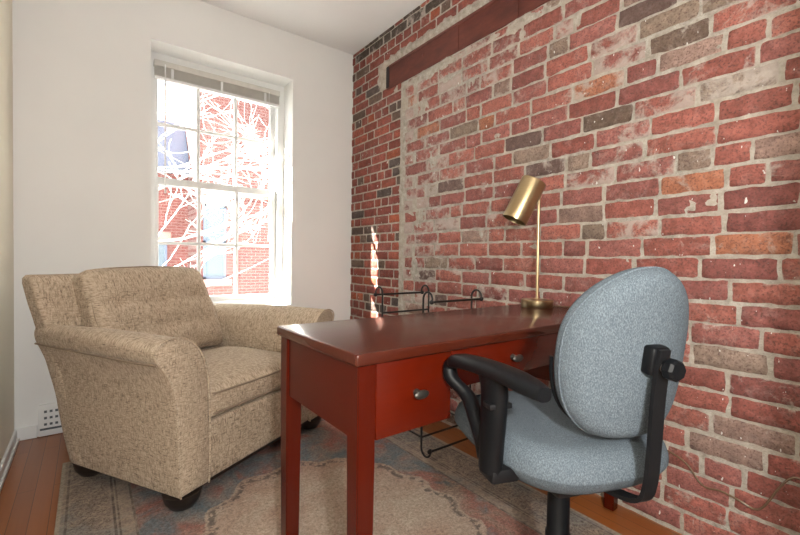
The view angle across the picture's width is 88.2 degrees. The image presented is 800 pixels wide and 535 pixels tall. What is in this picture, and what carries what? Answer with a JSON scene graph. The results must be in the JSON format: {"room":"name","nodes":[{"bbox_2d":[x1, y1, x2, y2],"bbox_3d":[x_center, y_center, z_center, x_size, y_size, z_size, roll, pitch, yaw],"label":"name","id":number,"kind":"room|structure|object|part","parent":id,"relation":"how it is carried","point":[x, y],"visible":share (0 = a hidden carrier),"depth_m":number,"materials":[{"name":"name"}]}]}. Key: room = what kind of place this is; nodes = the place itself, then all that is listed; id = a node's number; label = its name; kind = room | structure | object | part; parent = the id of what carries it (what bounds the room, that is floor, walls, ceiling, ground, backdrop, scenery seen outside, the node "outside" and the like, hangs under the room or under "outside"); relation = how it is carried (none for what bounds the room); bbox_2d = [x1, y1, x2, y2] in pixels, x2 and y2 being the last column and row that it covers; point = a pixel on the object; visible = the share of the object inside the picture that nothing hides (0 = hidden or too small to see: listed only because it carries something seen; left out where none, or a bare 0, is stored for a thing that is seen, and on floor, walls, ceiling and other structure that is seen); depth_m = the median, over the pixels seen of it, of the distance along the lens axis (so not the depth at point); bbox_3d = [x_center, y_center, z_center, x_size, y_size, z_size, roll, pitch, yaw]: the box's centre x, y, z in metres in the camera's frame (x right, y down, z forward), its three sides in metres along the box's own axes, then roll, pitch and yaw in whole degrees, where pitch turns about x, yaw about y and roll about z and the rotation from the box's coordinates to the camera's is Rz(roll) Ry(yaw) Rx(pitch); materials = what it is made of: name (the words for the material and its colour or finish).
{"room":"home office","nodes":[
{"label":"home office","id":0,"kind":"room"},
{"bbox_2d":[0,0,13,462],"bbox_3d":[-0.499,-0.338,0.052,0.120,2.600,5.100,0,1,-37],"label":"wall","id":1,"kind":"structure","parent":0,"point":[6,44],"depth_m":1.94,"materials":[{"name":"beige paint"}]},
{"bbox_2d":[0,430,19,491],"bbox_3d":[-1.087,0.907,0.952,0.022,0.062,2.986,0,1,-37],"label":"baseboard","id":2,"kind":"structure","parent":1,"relation":"attached to","point":[7,459],"depth_m":1.90,"materials":[{"name":"white paint"}]},
{"bbox_2d":[12,0,352,436],"bbox_3d":[-1.267,-0.403,2.935,2.368,2.600,0.428,0,1,-37],"label":"wall","id":3,"kind":"structure","parent":0,"point":[82,68],"depth_m":2.40,"materials":[{"name":"beige paint"}]},
{"bbox_2d":[14,425,36,440],"bbox_3d":[-1.206,0.869,2.740,1.988,0.066,0.014,0,1,-37],"label":"baseboard","id":4,"kind":"structure","parent":3,"relation":"attached to","point":[30,432],"depth_m":2.17,"materials":[{"name":"white paint"}]},
{"bbox_2d":[38,402,62,436],"bbox_3d":[-1.826,0.816,2.264,0.237,0.169,0.024,0,1,-37],"label":"air vent","id":5,"kind":"object","parent":3,"relation":"in","point":[49,423],"visible":0.4,"depth_m":2.21,"materials":[{"name":"white paint"}]},
{"bbox_2d":[151,51,283,304],"bbox_3d":[-1.269,-0.553,2.921,0.890,1.644,0.155,0,1,-37],"label":"window","id":6,"kind":"structure","parent":3,"relation":"in","point":[276,115],"depth_m":2.98,"materials":[{"name":"white paint"}]},
{"bbox_3d":[-1.298,-0.937,2.940,0.808,0.787,0.034,0,1,-37],"label":"sash frame","id":7,"kind":"part","parent":6,"relation":"part of","materials":[{"name":"white paint"}]},
{"bbox_3d":[-1.283,-0.174,2.923,0.808,0.830,0.034,0,1,-37],"label":"sash frame","id":8,"kind":"part","parent":6,"relation":"part of","materials":[{"name":"white paint"}]},
{"bbox_2d":[153,59,279,240],"bbox_3d":[-1.232,-0.754,2.855,0.812,1.116,0.054,0,1,-37],"label":"window blind","id":9,"kind":"object","parent":6,"relation":"attached to","point":[165,71],"visible":1,"depth_m":2.79,"materials":[{"name":"plastic"}]},
{"bbox_3d":[-1.229,-1.205,2.850,0.808,0.018,0.028,0,1,-37],"label":"rail","id":10,"kind":"part","parent":9,"relation":"part of","materials":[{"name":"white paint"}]},
{"bbox_3d":[-0.962,-0.741,3.034,0.013,1.090,0.013,1,1,30],"label":"lift cord","id":11,"kind":"part","parent":9,"relation":"part of","materials":[{"name":"white fabric"}]},
{"bbox_2d":[200,0,425,54],"bbox_3d":[0.317,-1.702,0.834,2.368,0.120,5.628,0,1,-37],"label":"ceiling","id":12,"kind":"structure","parent":0,"point":[347,26],"depth_m":2.77,"materials":[{"name":"white paint"}]},
{"bbox_2d":[0,421,682,534],"bbox_3d":[0.282,1.017,0.887,2.368,0.120,5.628,0,1,-37],"label":"floor","id":13,"kind":"structure","parent":0,"point":[29,494],"depth_m":1.68,"materials":[{"name":"brown wood"}]},
{"bbox_2d":[54,418,621,534],"bbox_3d":[-0.192,0.935,1.426,1.600,0.010,2.423,0,1,-37],"label":"area rug","id":14,"kind":"object","parent":13,"relation":"on","point":[446,492],"visible":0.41,"depth_m":1.65,"materials":[{"name":"beige carpet"}]},
{"bbox_2d":[22,266,333,511],"bbox_3d":[-1.036,0.451,2.114,0.936,0.910,1.144,1,1,23],"label":"armchair","id":15,"kind":"object","parent":14,"relation":"on","point":[159,386],"visible":0.92,"depth_m":1.74,"materials":[{"name":"beige fabric"}]},
{"bbox_3d":[-1.355,0.875,1.820,0.140,0.066,0.140,1,1,23],"label":"leg","id":16,"kind":"part","parent":15,"relation":"part of","materials":[{"name":"brown wood"}]},
{"bbox_3d":[-1.311,0.427,2.203,0.359,0.805,1.000,1,1,23],"label":"frame","id":17,"kind":"part","parent":15,"relation":"part of","materials":[{"name":"beige fabric"}]},
{"bbox_3d":[-1.189,0.542,1.690,0.855,0.600,0.235,1,1,23],"label":"arm","id":18,"kind":"part","parent":15,"relation":"part of"},
{"bbox_2d":[72,266,222,349],"bbox_3d":[-1.280,0.241,2.182,0.296,0.494,0.698,1,1,23],"label":"cushion","id":19,"kind":"object","parent":15,"relation":"on","point":[171,301],"depth_m":2.06,"materials":[{"name":"beige fabric"}]},
{"bbox_3d":[-0.836,0.886,1.586,0.140,0.066,0.140,1,1,23],"label":"leg","id":20,"kind":"part","parent":15,"relation":"part of","materials":[{"name":"brown wood"}]},
{"bbox_2d":[202,346,280,416],"bbox_3d":[-0.895,0.526,2.055,0.612,0.161,0.672,1,1,23],"label":"cushion","id":21,"kind":"object","parent":15,"relation":"on","point":[241,378],"depth_m":1.89,"materials":[{"name":"beige fabric"}]},
{"bbox_3d":[-0.905,0.719,2.062,0.600,0.235,0.700,1,1,23],"label":"seat","id":22,"kind":"part","parent":15,"relation":"part of","materials":[{"name":"beige fabric"}]},
{"bbox_3d":[-0.837,0.531,2.521,0.855,0.600,0.235,1,1,23],"label":"arm","id":23,"kind":"part","parent":15,"relation":"part of"},
{"bbox_3d":[-0.514,0.875,2.347,0.140,0.066,0.140,1,1,23],"label":"leg","id":24,"kind":"part","parent":15,"relation":"part of","materials":[{"name":"brown wood"}]},
{"bbox_2d":[443,266,688,534],"bbox_3d":[0.394,0.468,1.009,0.563,0.950,0.594,0,1,-17],"label":"office chair","id":25,"kind":"object","parent":14,"relation":"on","point":[619,367],"visible":1,"depth_m":0.80,"materials":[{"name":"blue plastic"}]},
{"bbox_3d":[0.193,0.322,0.863,0.057,0.213,0.092,0,1,-17],"label":"arm post","id":26,"kind":"part","parent":25,"relation":"part of","materials":[{"name":"black plastic"}]},
{"bbox_3d":[0.443,0.260,0.885,0.286,0.156,0.026,0,1,-17],"label":"rim trim","id":27,"kind":"part","parent":25,"relation":"part of","materials":[{"name":"black plastic"}]},
{"bbox_3d":[0.380,0.414,1.043,0.424,0.129,0.476,0,1,-17],"label":"seat","id":28,"kind":"part","parent":25,"relation":"part of","materials":[{"name":"fabric"}]},
{"bbox_3d":[0.485,0.182,0.732,0.040,0.040,0.023,0,1,-17],"label":"adjuster knob","id":29,"kind":"part","parent":25,"relation":"part of","materials":[{"name":"black plastic"}]},
{"bbox_2d":[373,285,483,457],"bbox_3d":[0.139,0.518,2.264,0.370,0.818,0.505,0,1,-37],"label":"rack","id":30,"kind":"object","parent":13,"relation":"on","point":[375,294],"visible":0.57,"depth_m":2.11,"materials":[{"name":"black metal"}]},
{"bbox_3d":[-0.122,0.508,2.328,0.010,0.808,0.078,0,1,-37],"label":"scroll post","id":31,"kind":"part","parent":30,"relation":"part of","materials":[{"name":"metal"}]},
{"bbox_3d":[-0.001,0.154,2.449,0.370,0.023,0.023,0,1,-37],"label":"rail","id":32,"kind":"part","parent":30,"relation":"part of","materials":[{"name":"metal"}]},
{"bbox_3d":[0.149,0.513,2.533,0.010,0.818,0.078,0,1,-37],"label":"scroll post","id":33,"kind":"part","parent":30,"relation":"part of","materials":[{"name":"metal"}]},
{"bbox_3d":[0.130,0.518,1.995,0.010,0.808,0.078,0,1,-37],"label":"scroll post","id":34,"kind":"part","parent":30,"relation":"part of","materials":[{"name":"metal"}]},
{"bbox_3d":[0.280,0.882,2.079,0.370,0.023,0.023,0,1,-37],"label":"rail","id":35,"kind":"part","parent":30,"relation":"part of","materials":[{"name":"metal"}]},
{"bbox_3d":[0.289,0.165,2.065,0.370,0.023,0.023,0,1,-37],"label":"rail","id":36,"kind":"part","parent":30,"relation":"part of","materials":[{"name":"metal"}]},
{"bbox_3d":[0.401,0.523,2.200,0.010,0.818,0.078,0,1,-37],"label":"scroll post","id":37,"kind":"part","parent":30,"relation":"part of","materials":[{"name":"metal"}]},
{"bbox_2d":[277,304,617,534],"bbox_3d":[0.262,0.561,1.416,1.232,0.770,0.468,0,1,-37],"label":"writing desk","id":38,"kind":"object","parent":13,"relation":"on","point":[372,379],"visible":0.76,"depth_m":1.05,"materials":[{"name":"brown wood"}]},
{"bbox_3d":[-0.324,0.567,1.221,0.046,0.732,0.046,0,1,-37],"label":"leg","id":39,"kind":"part","parent":38,"relation":"part of","materials":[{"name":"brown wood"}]},
{"bbox_3d":[-0.208,0.289,1.058,0.020,0.168,0.340,0,1,-37],"label":"panel","id":40,"kind":"part","parent":38,"relation":"part of","materials":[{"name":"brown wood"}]},
{"bbox_3d":[-0.089,0.575,0.915,0.046,0.732,0.046,0,1,-37],"label":"leg","id":41,"kind":"part","parent":38,"relation":"part of","materials":[{"name":"brown wood"}]},
{"bbox_3d":[0.033,0.297,0.984,0.228,0.170,0.018,0,1,-37],"label":"drawer","id":42,"kind":"part","parent":38,"relation":"part of","materials":[{"name":"brown wood"}]},
{"bbox_3d":[0.046,0.295,0.966,0.044,0.021,0.028,0,1,-37],"label":"knob","id":43,"kind":"part","parent":38,"relation":"part of","materials":[{"name":"grey metal"}]},
{"bbox_3d":[0.319,0.260,1.202,0.484,0.098,0.018,0,1,-37],"label":"drawer","id":44,"kind":"part","parent":38,"relation":"part of","materials":[{"name":"brown wood"}]},
{"bbox_3d":[0.333,0.259,1.185,0.044,0.021,0.028,0,1,-37],"label":"knob","id":45,"kind":"part","parent":38,"relation":"part of","materials":[{"name":"grey metal"}]},
{"bbox_2d":[503,175,569,308],"bbox_3d":[0.585,-0.107,1.786,0.314,0.561,0.167,0,1,-15],"label":"desk lamp","id":46,"kind":"object","parent":38,"relation":"on","point":[529,190],"visible":0.97,"depth_m":1.71,"materials":[{"name":"gold metal"}]},
{"bbox_3d":[0.524,-0.282,1.744,0.174,0.212,0.106,1,1,0],"label":"lamp shade","id":47,"kind":"part","parent":46,"relation":"part of","materials":[{"name":"gold metal"}]},
{"bbox_3d":[0.399,0.289,1.517,0.018,0.170,0.384,0,1,-37],"label":"divider panel","id":48,"kind":"part","parent":38,"relation":"part of","materials":[{"name":"brown wood"}]},
{"bbox_3d":[0.837,0.579,1.624,0.046,0.742,0.046,0,1,-37],"label":"leg","id":49,"kind":"part","parent":38,"relation":"part of","materials":[{"name":"brown wood"}]},
{"bbox_2d":[350,0,799,534],"bbox_3d":[0.634,-0.363,2.123,0.212,2.640,3.239,0,1,-37],"label":"wall","id":50,"kind":"structure","parent":0,"point":[665,134],"depth_m":1.59,"materials":[{"name":"brick"}]},
{"bbox_2d":[386,0,550,89],"bbox_3d":[0.682,-1.308,1.933,0.062,0.166,2.523,0,1,-37],"label":"lintel","id":51,"kind":"object","parent":50,"relation":"attached to","point":[494,15],"visible":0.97,"depth_m":2.35,"materials":[{"name":"brown wood"}]},
{"bbox_2d":[667,450,799,510],"bbox_3d":[0.987,0.788,1.393,0.125,0.341,1.044,0,1,-37],"label":"electrical cord","id":52,"kind":"object","parent":50,"relation":"attached to","point":[784,482],"visible":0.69,"depth_m":1.32,"materials":[{"name":"brown plastic"}]},
{"label":"outside","id":53,"kind":"structure","parent":0,"visible":0},
{"bbox_3d":[-9.931,3.638,19.792,36.000,0.250,36.622,0,1,-37],"label":"ground","id":54,"kind":"structure","parent":53,"visible":0},
{"bbox_2d":[158,120,190,266],"bbox_3d":[-7.978,0.042,10.397,4.800,7.350,4.400,0,1,-37],"label":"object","id":55,"kind":"structure","parent":54,"relation":"on","point":[177,227],"depth_m":9.91,"materials":[{"name":"red brick"}]},
{"bbox_3d":[-5.795,0.260,9.665,0.520,1.720,0.008,0,1,-37],"label":"pane","id":56,"kind":"part","parent":55,"relation":"part of","materials":[{"name":"glass"}]},
{"bbox_2d":[158,88,269,286],"bbox_3d":[-2.162,-0.569,6.304,5.217,8.889,3.597,1,1,7],"label":"bare tree","id":57,"kind":"object","parent":54,"relation":"on","point":[258,160],"visible":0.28,"depth_m":5.65,"materials":[{"name":"white plant"}]},
{"bbox_2d":[162,82,269,295],"bbox_3d":[-2.379,-1.075,13.766,9.100,9.600,5.120,0,1,-37],"label":"brick building","id":58,"kind":"structure","parent":54,"relation":"on","point":[254,280],"depth_m":9.65,"materials":[{"name":"red brick"}]},
{"bbox_3d":[-4.192,-0.574,9.348,0.400,1.600,0.008,0,1,-37],"label":"pane","id":59,"kind":"part","parent":58,"relation":"part of","materials":[{"name":"white glass"}]},
{"bbox_3d":[-4.173,0.337,9.325,0.680,0.140,0.130,0,1,-37],"label":"sill","id":60,"kind":"part","parent":58,"relation":"part of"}
]}

